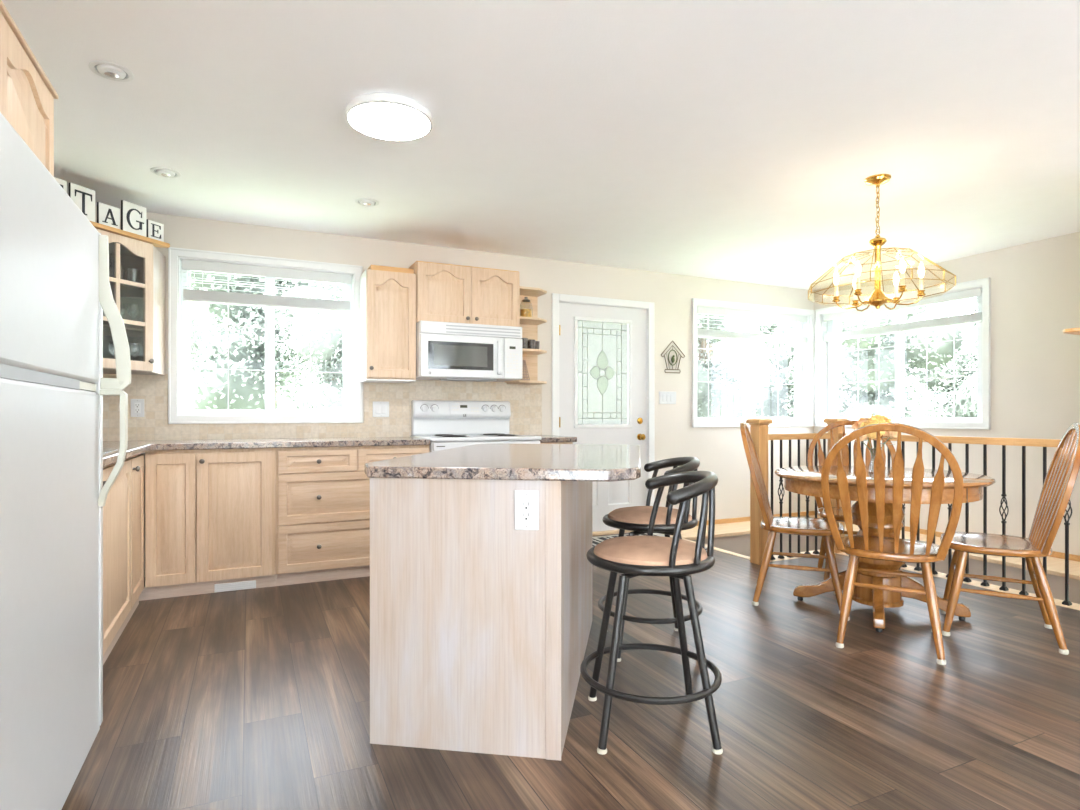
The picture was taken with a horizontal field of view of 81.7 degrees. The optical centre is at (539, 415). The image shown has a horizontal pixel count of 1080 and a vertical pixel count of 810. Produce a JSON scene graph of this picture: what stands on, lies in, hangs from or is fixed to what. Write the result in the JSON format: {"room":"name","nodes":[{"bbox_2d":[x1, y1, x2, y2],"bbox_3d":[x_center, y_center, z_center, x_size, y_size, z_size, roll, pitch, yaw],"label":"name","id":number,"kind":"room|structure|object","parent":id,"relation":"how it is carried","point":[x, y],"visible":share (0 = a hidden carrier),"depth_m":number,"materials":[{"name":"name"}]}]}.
{"room":"kitchen","nodes":[
{"label":"kitchen","id":0,"kind":"room"},
{"bbox_2d":[95,206,813,576],"bbox_3d":[-0.110,-0.140,5.465,7.020,2.440,0.200,0,0,-25],"label":"wall","id":1,"kind":"structure","parent":0,"point":[720,451],"depth_m":5.88,"materials":[{"name":"beige paint"}]},
{"bbox_2d":[90,221,169,374],"bbox_3d":[-2.652,-0.685,3.787,0.694,0.826,0.695,0,0,-25],"label":"upper cabinet","id":2,"kind":"object","parent":1,"relation":"attached to","point":[136,251],"visible":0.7,"depth_m":3.96,"materials":[{"name":"brown wood"}]},
{"bbox_2d":[54,177,66,192],"bbox_3d":[-2.623,-1.192,3.365,0.022,0.186,0.137,0,0,20],"label":"block","id":3,"kind":"object","parent":2,"relation":"on","point":[63,184],"visible":0.2,"depth_m":3.41,"materials":[{"name":"white wood"}]},
{"bbox_2d":[69,183,94,221],"bbox_3d":[-2.570,-1.192,3.511,0.022,0.186,0.137,0,0,20],"label":"block","id":4,"kind":"object","parent":2,"relation":"on","point":[84,198],"visible":0.69,"depth_m":3.51,"materials":[{"name":"white wood"}]},
{"bbox_2d":[97,202,119,228],"bbox_3d":[-2.519,-1.163,3.652,0.022,0.129,0.127,0,0,20],"label":"block","id":5,"kind":"object","parent":2,"relation":"on","point":[108,215],"visible":0.88,"depth_m":3.64,"materials":[{"name":"white wood"}]},
{"bbox_2d":[121,200,145,236],"bbox_3d":[-2.466,-1.192,3.797,0.021,0.186,0.152,0,0,20],"label":"block","id":6,"kind":"object","parent":2,"relation":"on","point":[133,216],"visible":0.98,"depth_m":3.79,"materials":[{"name":"white wood"}]},
{"bbox_2d":[127,303,139,327],"bbox_3d":[-2.511,-0.610,3.862,0.068,0.155,0.067,0,0,-25],"label":"wine glass","id":7,"kind":"object","parent":2,"relation":"in","point":[129,303],"visible":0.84,"depth_m":3.87,"materials":[{"name":"clear glass"}]},
{"bbox_2d":[146,219,163,241],"bbox_3d":[-2.418,-1.158,3.929,0.021,0.119,0.107,0,0,20],"label":"block","id":8,"kind":"object","parent":2,"relation":"on","point":[154,230],"visible":0.91,"depth_m":3.92,"materials":[{"name":"white wood"}]},
{"bbox_2d":[168,247,362,423],"bbox_3d":[-1.974,-0.540,4.583,1.279,1.194,0.224,0,0,-25],"label":"window","id":9,"kind":"structure","parent":1,"relation":"in","point":[180,411],"depth_m":4.48,"materials":[{"name":"white paint"}]},
{"bbox_2d":[191,274,264,408],"bbox_3d":[-2.229,-0.532,4.474,0.475,0.985,0.002,0,0,-25],"label":"grille","id":10,"kind":"object","parent":9,"relation":"attached to","point":[228,282],"depth_m":4.47,"materials":[{"name":"plastic"}]},
{"bbox_2d":[182,259,350,370],"bbox_3d":[-1.949,-0.688,4.529,1.121,0.766,0.066,0,0,-25],"label":"window blind","id":11,"kind":"object","parent":9,"relation":"attached to","point":[189,295],"visible":1,"depth_m":4.48,"materials":[{"name":"white plastic"}]},
{"bbox_2d":[275,281,342,409],"bbox_3d":[-1.740,-0.532,4.724,0.486,0.985,0.002,0,0,-25],"label":"grille","id":12,"kind":"object","parent":9,"relation":"attached to","point":[310,289],"depth_m":4.73,"materials":[{"name":"plastic"}]},
{"bbox_2d":[103,374,541,440],"bbox_3d":[-1.548,-0.055,4.680,3.450,0.470,0.008,0,0,-25],"label":"backsplash","id":13,"kind":"structure","parent":1,"relation":"attached to","point":[525,400],"depth_m":4.73,"materials":[{"name":"tile"}]},
{"bbox_2d":[131,399,143,416],"bbox_3d":[-2.670,-0.050,4.146,0.078,0.120,0.010,0,0,-25],"label":"wall outlet","id":14,"kind":"object","parent":13,"relation":"attached to","point":[137,405],"visible":1,"depth_m":4.14,"materials":[{"name":"white paint"}]},
{"bbox_2d":[134,403,140,412],"bbox_3d":[-2.670,-0.050,4.144,0.035,0.068,0.003,0,0,-25],"label":"socket","id":15,"kind":"object","parent":14,"relation":"attached to","point":[137,406],"depth_m":4.14,"materials":[{"name":"white paint"}]},
{"bbox_2d":[373,401,388,416],"bbox_3d":[-1.227,-0.048,4.820,0.125,0.120,0.009,0,0,-25],"label":"light switch","id":16,"kind":"object","parent":13,"relation":"attached to","point":[380,409],"visible":1,"depth_m":4.82,"materials":[{"name":"plastic"}]},
{"bbox_2d":[360,265,415,382],"bbox_3d":[-1.139,-0.676,4.681,0.361,0.847,0.352,0,0,-25],"label":"upper cabinet","id":17,"kind":"object","parent":1,"relation":"attached to","point":[387,294],"visible":1,"depth_m":4.55,"materials":[{"name":"brown wood"}]},
{"bbox_2d":[409,261,518,326],"bbox_3d":[-0.597,-0.921,4.923,0.822,0.452,0.372,0,0,-25],"label":"upper cabinet","id":18,"kind":"object","parent":1,"relation":"attached to","point":[453,293],"visible":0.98,"depth_m":4.77,"materials":[{"name":"brown wood"}]},
{"bbox_2d":[416,320,521,381],"bbox_3d":[-0.584,-0.480,4.878,0.805,0.420,0.465,0,0,-25],"label":"microwave","id":19,"kind":"object","parent":18,"relation":"attached to","point":[445,351],"visible":0.98,"depth_m":4.68,"materials":[{"name":"white plastic"}]},
{"bbox_2d":[505,285,546,384],"bbox_3d":[-0.099,-0.652,5.194,0.300,0.775,0.299,0,0,-25],"label":"corner shelf","id":20,"kind":"object","parent":1,"relation":"attached to","point":[529,325],"visible":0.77,"depth_m":5.33,"materials":[{"name":"brown wood"}]},
{"bbox_2d":[520,360,529,380],"bbox_3d":[-0.133,-0.369,5.124,0.096,0.171,0.045,0,0,-25],"label":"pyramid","id":21,"kind":"object","parent":20,"relation":"on","point":[524,370],"visible":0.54,"depth_m":5.12},
{"bbox_2d":[522,338,529,348],"bbox_3d":[-0.129,-0.583,5.087,0.072,0.085,0.090,0,0,32],"label":"mug","id":22,"kind":"object","parent":20,"relation":"on","point":[525,345],"visible":0.67,"depth_m":5.05,"materials":[{"name":"ceramic"}]},
{"bbox_2d":[521,297,531,316],"bbox_3d":[-0.126,-0.889,5.157,0.134,0.185,0.110,0,0,9],"label":"jar","id":23,"kind":"object","parent":20,"relation":"on","point":[524,312],"visible":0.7,"depth_m":5.12,"materials":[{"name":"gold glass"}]},
{"bbox_2d":[528,339,534,348],"bbox_3d":[-0.082,-0.583,5.176,0.090,0.085,0.072,0,0,14],"label":"mug","id":24,"kind":"object","parent":20,"relation":"on","point":[532,342],"visible":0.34,"depth_m":5.14,"materials":[{"name":"black ceramic"}]},
{"bbox_2d":[535,341,539,348],"bbox_3d":[-0.048,-0.583,5.280,0.090,0.085,0.072,0,0,14],"label":"mug","id":25,"kind":"object","parent":20,"relation":"on","point":[537,343],"visible":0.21,"depth_m":5.25,"materials":[{"name":"grey ceramic"}]},
{"bbox_2d":[552,293,654,535],"bbox_3d":[0.560,0.007,5.735,1.073,2.145,0.238,0,0,-25],"label":"door","id":26,"kind":"structure","parent":1,"relation":"in","point":[603,349],"depth_m":5.71,"materials":[{"name":"white paint"}]},
{"bbox_2d":[659,391,675,403],"bbox_3d":[1.219,-0.170,5.970,0.200,0.118,0.009,0,0,-25],"label":"light switch","id":27,"kind":"object","parent":1,"relation":"attached to","point":[665,397],"visible":1,"depth_m":5.96,"materials":[{"name":"plastic"}]},
{"bbox_2d":[661,341,684,372],"bbox_3d":[1.277,-0.562,5.985,0.286,0.313,0.023,0,0,-25],"label":"birdhouse ornament","id":28,"kind":"object","parent":1,"relation":"attached to","point":[672,358],"visible":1,"depth_m":5.98,"materials":[{"name":"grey metal"}]},
{"bbox_2d":[692,298,814,427],"bbox_3d":[2.188,-0.512,6.524,1.644,1.259,0.224,0,0,-25],"label":"window","id":29,"kind":"structure","parent":1,"relation":"in","point":[804,354],"depth_m":6.62,"materials":[{"name":"white paint"}]},
{"bbox_2d":[697,314,743,416],"bbox_3d":[1.846,-0.505,6.374,0.618,1.050,0.002,0,0,-25],"label":"grille","id":30,"kind":"object","parent":29,"relation":"attached to","point":[708,317],"depth_m":6.40,"materials":[{"name":"plastic"}]},
{"bbox_2d":[697,306,807,370],"bbox_3d":[2.213,-0.758,6.470,1.486,0.636,0.066,0,0,-25],"label":"window blind","id":31,"kind":"object","parent":29,"relation":"attached to","point":[701,333],"visible":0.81,"depth_m":6.43,"materials":[{"name":"white plastic"}]},
{"bbox_2d":[749,319,794,416],"bbox_3d":[2.486,-0.505,6.695,0.678,1.050,0.002,0,0,-25],"label":"grille","id":32,"kind":"object","parent":29,"relation":"attached to","point":[762,322],"depth_m":6.73,"materials":[{"name":"plastic"}]},
{"bbox_2d":[2,0,1079,289],"bbox_3d":[1.709,-1.435,1.624,7.070,0.150,8.700,0,0,-25],"label":"ceiling","id":33,"kind":"structure","parent":0,"point":[731,140],"depth_m":2.88,"materials":[{"name":"white paint"}]},
{"bbox_2d":[88,60,133,81],"bbox_3d":[-1.691,-1.351,2.466,0.148,0.018,0.148,0,0,-25],"label":"recessed light","id":34,"kind":"object","parent":33,"relation":"in","point":[105,69],"visible":1,"depth_m":2.45,"materials":[{"name":"white paint"}]},
{"bbox_2d":[150,167,180,177],"bbox_3d":[-2.092,-1.351,3.493,0.148,0.018,0.148,0,0,-25],"label":"recessed light","id":35,"kind":"object","parent":33,"relation":"in","point":[160,171],"visible":1,"depth_m":3.47,"materials":[{"name":"white paint"}]},
{"bbox_2d":[355,198,378,205],"bbox_3d":[-1.100,-1.351,3.978,0.148,0.018,0.148,0,0,-25],"label":"recessed light","id":36,"kind":"object","parent":33,"relation":"in","point":[361,201],"visible":1,"depth_m":3.96,"materials":[{"name":"white paint"}]},
{"bbox_2d":[345,93,432,140],"bbox_3d":[-0.675,-1.335,2.808,0.384,0.048,0.384,0,0,-25],"label":"ceiling light","id":37,"kind":"object","parent":33,"relation":"attached to","point":[386,116],"visible":1,"depth_m":2.75,"materials":[{"name":"white paint"}]},
{"bbox_2d":[808,174,955,311],"bbox_3d":[1.937,-0.988,3.584,0.748,0.745,0.749,0,0,-25],"label":"chandelier","id":38,"kind":"object","parent":33,"relation":"hanging from","point":[878,298],"visible":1,"depth_m":3.56,"materials":[{"name":"gold metal"}]},
{"bbox_2d":[62,533,1079,809],"bbox_3d":[1.092,1.190,1.337,5.410,0.220,8.300,0,0,-25],"label":"floor","id":39,"kind":"structure","parent":0,"point":[256,698],"depth_m":2.25,"materials":[{"name":"brown wood"}]},
{"bbox_2d":[0,112,130,809],"bbox_3d":[-1.471,0.250,1.431,0.783,1.660,0.897,0,0,-25],"label":"refrigerator","id":40,"kind":"object","parent":39,"relation":"on","point":[55,288],"visible":1,"depth_m":1.46,"materials":[{"name":"white metal"}]},
{"bbox_2d":[103,454,143,664],"bbox_3d":[-2.167,0.642,2.680,0.627,0.875,1.890,0,0,-25],"label":"base cabinet","id":41,"kind":"object","parent":39,"relation":"on","point":[123,510],"visible":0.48,"depth_m":3.03,"materials":[{"name":"brown wood"}]},
{"bbox_2d":[103,437,429,466],"bbox_3d":[-1.540,0.185,3.305,2.287,0.038,2.492,0,0,-25],"label":"countertop","id":42,"kind":"structure","parent":41,"relation":"on","point":[134,448],"depth_m":3.97,"materials":[{"name":"laminate"}]},
{"bbox_2d":[103,448,118,453],"bbox_3d":[-2.177,0.048,2.681,0.540,0.235,0.800,0,0,-25],"label":"sink","id":43,"kind":"object","parent":42,"relation":"in","point":[105,450],"visible":0.07,"depth_m":2.98,"materials":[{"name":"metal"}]},
{"bbox_2d":[139,448,275,600],"bbox_3d":[-2.133,0.642,4.041,0.765,0.875,0.652,0,0,-25],"label":"base cabinet","id":44,"kind":"object","parent":39,"relation":"on","point":[210,514],"visible":0.99,"depth_m":3.78,"materials":[{"name":"brown wood"}]},
{"bbox_2d":[214,580,255,592],"bbox_3d":[-1.876,1.052,3.849,0.230,0.048,0.014,0,0,-25],"label":"air register","id":45,"kind":"object","parent":44,"relation":"attached to","point":[223,587],"visible":1,"depth_m":3.84,"materials":[{"name":"white metal"}]},
{"bbox_2d":[276,445,429,585],"bbox_3d":[-1.337,0.642,4.412,0.990,0.875,0.652,0,0,-25],"label":"base cabinet","id":46,"kind":"object","parent":39,"relation":"on","point":[323,493],"visible":0.57,"depth_m":4.06,"materials":[{"name":"brown wood"}]},
{"bbox_2d":[410,400,541,451],"bbox_3d":[-0.497,0.480,4.774,0.835,1.200,0.707,0,0,-25],"label":"electric range","id":47,"kind":"object","parent":39,"relation":"on","point":[447,424],"visible":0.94,"depth_m":4.95,"materials":[{"name":"white metal"}]},
{"bbox_2d":[410,434,541,441],"bbox_3d":[-0.503,0.170,4.788,0.835,0.029,0.665,0,0,-25],"label":"cooktop","id":48,"kind":"object","parent":47,"relation":"in","point":[433,437],"depth_m":4.57,"materials":[{"name":"white metal"}]},
{"bbox_2d":[370,478,591,760],"bbox_3d":[-0.143,0.642,2.673,0.639,0.876,1.354,0,0,9],"label":"kitchen island","id":49,"kind":"object","parent":39,"relation":"on","point":[480,625],"visible":0.87,"depth_m":2.01,"materials":[{"name":"brown wood"}]},
{"bbox_2d":[365,444,640,481],"bbox_3d":[-0.030,0.185,2.810,0.950,0.038,1.688,0,0,9],"label":"island countertop","id":50,"kind":"structure","parent":49,"relation":"on","point":[542,462],"depth_m":2.12,"materials":[{"name":"stone"}]},
{"bbox_2d":[515,490,538,529],"bbox_3d":[-0.042,0.298,1.966,0.077,0.125,0.010,0,0,9],"label":"wall outlet","id":51,"kind":"object","parent":49,"relation":"attached to","point":[526,501],"visible":1,"depth_m":1.96,"materials":[{"name":"white paint"}]},
{"bbox_2d":[521,499,531,520],"bbox_3d":[-0.043,0.298,1.964,0.035,0.068,0.003,0,0,9],"label":"socket","id":52,"kind":"object","parent":51,"relation":"attached to","point":[526,504],"depth_m":1.96,"materials":[{"name":"white paint"}]},
{"bbox_2d":[540,442,572,443],"bbox_3d":[0.006,0.642,5.039,0.290,0.875,0.652,0,0,-25],"label":"base cabinet","id":53,"kind":"object","parent":39,"relation":"on","point":[546,442],"visible":0.02,"depth_m":4.80,"materials":[{"name":"brown wood"}]},
{"bbox_2d":[530,435,576,442],"bbox_3d":[0.019,0.185,5.047,0.320,0.038,0.623,0,0,-25],"label":"countertop","id":54,"kind":"structure","parent":53,"relation":"on","point":[545,438],"depth_m":4.78,"materials":[{"name":"stone"}]},
{"bbox_2d":[592,533,706,549],"bbox_3d":[0.736,1.075,5.176,1.070,0.009,0.840,0,0,-25],"label":"door mat","id":55,"kind":"object","parent":39,"relation":"on","point":[595,540],"visible":0.11,"depth_m":5.49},
{"bbox_2d":[598,457,702,661],"bbox_3d":[0.517,0.639,2.950,0.486,0.883,0.486,0,0,-3],"label":"bar stool","id":56,"kind":"object","parent":39,"relation":"on","point":[636,519],"visible":0.64,"depth_m":2.84,"materials":[{"name":"metal"}]},
{"bbox_2d":[608,506,691,523],"bbox_3d":[0.517,0.468,2.950,0.394,0.058,0.394,0,0,-3],"label":"seat cushion","id":57,"kind":"object","parent":56,"relation":"on","point":[634,514],"depth_m":2.83,"materials":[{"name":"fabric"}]},
{"bbox_2d":[580,471,722,754],"bbox_3d":[0.385,0.638,2.192,0.486,0.883,0.486,0,0,0],"label":"bar stool","id":58,"kind":"object","parent":39,"relation":"on","point":[677,558],"visible":1,"depth_m":2.06,"materials":[{"name":"metal"}]},
{"bbox_2d":[594,536,707,565],"bbox_3d":[0.385,0.468,2.192,0.394,0.058,0.394,0,0,0],"label":"seat cushion","id":59,"kind":"object","parent":58,"relation":"on","point":[625,550],"depth_m":2.07,"materials":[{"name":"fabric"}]},
{"bbox_2d":[740,421,843,613],"bbox_3d":[1.476,0.556,3.682,0.566,1.048,0.557,0,0,22],"label":"dining chair","id":60,"kind":"object","parent":39,"relation":"on","point":[804,526],"visible":0.98,"depth_m":3.56,"materials":[{"name":"wood"}]},
{"bbox_2d":[807,420,895,579],"bbox_3d":[2.079,0.556,4.122,0.557,1.048,0.566,0,0,20],"label":"dining chair","id":61,"kind":"object","parent":39,"relation":"on","point":[838,513],"visible":0.28,"depth_m":4.31,"materials":[{"name":"wood"}]},
{"bbox_2d":[682,538,1079,610],"bbox_3d":[2.141,1.103,4.518,0.900,0.054,2.660,0,0,-25],"label":"trim","id":62,"kind":"structure","parent":39,"relation":"attached to","point":[1058,602],"depth_m":4.15,"materials":[{"name":"brown wood"}]},
{"bbox_2d":[774,466,995,631],"bbox_3d":[1.876,0.700,3.479,1.070,0.760,1.070,0,0,-25],"label":"dining table","id":63,"kind":"object","parent":39,"relation":"on","point":[804,480],"visible":0.64,"depth_m":3.36,"materials":[{"name":"wood"}]},
{"bbox_3d":[1.876,0.252,3.501,0.072,0.135,0.072,0,0,-25],"label":"flower vase","id":64,"kind":"object","parent":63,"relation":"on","visible":0},
{"bbox_2d":[851,413,897,462],"bbox_3d":[1.887,0.141,3.497,0.279,0.309,0.256,0,0,23],"label":"flowers","id":65,"kind":"object","parent":64,"relation":"in","point":[861,422],"visible":0.46,"depth_m":3.49,"materials":[{"name":"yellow plant"}]},
{"bbox_2d":[692,532,1079,603],"bbox_3d":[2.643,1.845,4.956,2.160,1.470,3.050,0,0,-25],"label":"wall ledge","id":66,"kind":"object","parent":39,"relation":"on","point":[740,544],"depth_m":4.87,"materials":[{"name":"beige wood"}]},
{"bbox_2d":[821,423,963,664],"bbox_3d":[1.665,0.556,2.981,0.557,1.048,0.566,0,0,30],"label":"dining chair","id":67,"kind":"object","parent":39,"relation":"on","point":[895,549],"visible":1,"depth_m":2.82,"materials":[{"name":"wood"}]},
{"bbox_2d":[746,419,1071,605],"bbox_3d":[2.302,0.552,4.059,0.965,1.055,1.710,0,0,-25],"label":"stair railing","id":68,"kind":"object","parent":39,"relation":"on","point":[760,436],"visible":0.51,"depth_m":4.44,"materials":[{"name":"brown wood"}]},
{"bbox_2d":[940,422,1079,654],"bbox_3d":[2.326,0.556,3.107,0.566,1.048,0.557,0,0,32],"label":"dining chair","id":69,"kind":"object","parent":39,"relation":"on","point":[1061,476],"visible":0.96,"depth_m":3.02,"materials":[{"name":"wood"}]},
{"bbox_2d":[814,232,1079,555],"bbox_3d":[3.712,-0.140,5.455,0.200,2.440,3.050,0,0,-25],"label":"wall","id":70,"kind":"structure","parent":0,"point":[1035,286],"depth_m":4.99,"materials":[{"name":"beige paint"}]},
{"bbox_2d":[670,511,1079,579],"bbox_3d":[2.641,1.095,4.961,2.160,0.030,3.040,0,0,-25],"label":"trim","id":71,"kind":"structure","parent":70,"relation":"attached to","point":[1055,566],"depth_m":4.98,"materials":[{"name":"brown wood"}]},
{"bbox_2d":[815,277,990,429],"bbox_3d":[3.443,-0.512,6.005,0.224,1.259,1.749,0,0,-25],"label":"window","id":72,"kind":"structure","parent":70,"relation":"in","point":[826,353],"depth_m":5.97,"materials":[{"name":"white paint"}]},
{"bbox_2d":[836,313,894,416],"bbox_3d":[3.294,-0.505,6.345,0.002,1.050,0.668,0,0,-25],"label":"grille","id":73,"kind":"object","parent":72,"relation":"attached to","point":[878,381],"depth_m":6.41,"materials":[{"name":"plastic"}]},
{"bbox_2d":[823,288,981,355],"bbox_3d":[3.389,-0.793,5.980,0.066,0.566,1.591,0,0,-25],"label":"window blind","id":74,"kind":"object","parent":72,"relation":"attached to","point":[971,318],"visible":0.83,"depth_m":5.81,"materials":[{"name":"white plastic"}]},
{"bbox_2d":[903,300,976,416],"bbox_3d":[3.624,-0.505,5.684,0.002,1.050,0.673,0,0,-25],"label":"grille","id":75,"kind":"object","parent":72,"relation":"attached to","point":[953,304],"depth_m":5.67,"materials":[{"name":"plastic"}]},
{"bbox_3d":[-1.427,-0.140,0.162,0.150,2.440,8.300,0,0,-25],"label":"wall","id":76,"kind":"structure","parent":0,"visible":0},
{"bbox_2d":[0,0,57,176],"bbox_3d":[-1.631,-0.860,1.496,0.597,0.400,1.010,0,0,-25],"label":"upper cabinet","id":77,"kind":"object","parent":76,"relation":"attached to","point":[27,95],"visible":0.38,"depth_m":1.79,"materials":[{"name":"brown wood"}]},
{"bbox_3d":[4.188,-0.140,1.098,0.120,2.440,5.250,0,0,-25],"label":"wall partition","id":78,"kind":"structure","parent":0,"visible":0},
{"bbox_2d":[1063,328,1079,334],"bbox_3d":[2.960,-0.450,3.265,0.275,0.020,0.293,0,0,-25],"label":"wall shelf","id":79,"kind":"object","parent":78,"relation":"attached to","point":[1076,331],"visible":1,"depth_m":3.31,"materials":[{"name":"brown wood"}]},
{"label":"outside","id":80,"kind":"structure","parent":0,"visible":0},
{"bbox_3d":[-11.533,2.430,30.648,85.000,0.100,54.700,0,0,-25],"label":"lawn","id":81,"kind":"structure","parent":80,"visible":0},
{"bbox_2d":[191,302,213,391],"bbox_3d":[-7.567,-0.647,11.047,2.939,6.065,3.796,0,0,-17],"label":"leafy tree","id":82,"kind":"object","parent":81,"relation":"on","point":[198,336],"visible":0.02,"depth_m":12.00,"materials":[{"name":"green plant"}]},
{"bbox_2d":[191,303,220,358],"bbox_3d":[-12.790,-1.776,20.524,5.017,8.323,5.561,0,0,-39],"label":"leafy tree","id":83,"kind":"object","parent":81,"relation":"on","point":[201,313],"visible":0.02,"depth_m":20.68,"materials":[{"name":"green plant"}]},
{"bbox_2d":[191,271,342,409],"bbox_3d":[-7.319,-1.675,16.335,5.254,8.121,4.891,0,0,-29],"label":"leafy tree","id":84,"kind":"object","parent":81,"relation":"on","point":[209,389],"visible":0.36,"depth_m":15.05,"materials":[{"name":"green plant"}]},
{"bbox_2d":[275,296,342,409],"bbox_3d":[-4.346,0.018,12.775,2.470,4.734,2.703,0,0,-10],"label":"leafy tree","id":85,"kind":"object","parent":81,"relation":"on","point":[326,347],"visible":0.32,"depth_m":12.12,"materials":[{"name":"green plant"}]},
{"bbox_2d":[277,282,342,409],"bbox_3d":[-8.599,-2.066,25.330,4.638,9.059,5.221,0,0,23],"label":"leafy tree","id":86,"kind":"object","parent":81,"relation":"on","point":[289,380],"visible":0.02,"depth_m":24.16,"materials":[{"name":"green plant"}]},
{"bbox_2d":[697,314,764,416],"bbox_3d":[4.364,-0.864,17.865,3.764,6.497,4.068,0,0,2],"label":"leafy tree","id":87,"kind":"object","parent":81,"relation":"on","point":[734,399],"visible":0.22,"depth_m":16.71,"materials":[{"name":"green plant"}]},
{"bbox_2d":[697,316,768,393],"bbox_3d":[8.878,-1.695,32.809,5.848,9.367,5.317,0,0,-12],"label":"leafy tree","id":88,"kind":"object","parent":81,"relation":"on","point":[714,341],"visible":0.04,"depth_m":32.09,"materials":[{"name":"green plant"}]},
{"bbox_2d":[735,319,839,416],"bbox_3d":[8.107,-1.156,19.635,3.850,7.083,4.750,0,0,-10],"label":"leafy tree","id":89,"kind":"object","parent":81,"relation":"on","point":[786,361],"visible":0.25,"depth_m":19.18,"materials":[{"name":"green plant"}]},
{"bbox_2d":[781,301,976,416],"bbox_3d":[7.351,-0.333,14.017,3.915,5.436,3.632,0,0,-16],"label":"leafy tree","id":90,"kind":"object","parent":81,"relation":"on","point":[939,354],"visible":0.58,"depth_m":13.10,"materials":[{"name":"green plant"}]},
{"bbox_2d":[849,303,944,404],"bbox_3d":[14.991,-2.248,28.764,5.256,9.267,5.517,0,0,-25],"label":"leafy tree","id":91,"kind":"object","parent":81,"relation":"on","point":[910,314],"visible":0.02,"depth_m":27.50,"materials":[{"name":"green plant"}]},
{"bbox_2d":[904,297,976,416],"bbox_3d":[11.732,-0.937,16.013,5.170,6.645,3.940,0,0,-29],"label":"leafy tree","id":92,"kind":"object","parent":81,"relation":"on","point":[962,403],"visible":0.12,"depth_m":15.71,"materials":[{"name":"green plant"}]},
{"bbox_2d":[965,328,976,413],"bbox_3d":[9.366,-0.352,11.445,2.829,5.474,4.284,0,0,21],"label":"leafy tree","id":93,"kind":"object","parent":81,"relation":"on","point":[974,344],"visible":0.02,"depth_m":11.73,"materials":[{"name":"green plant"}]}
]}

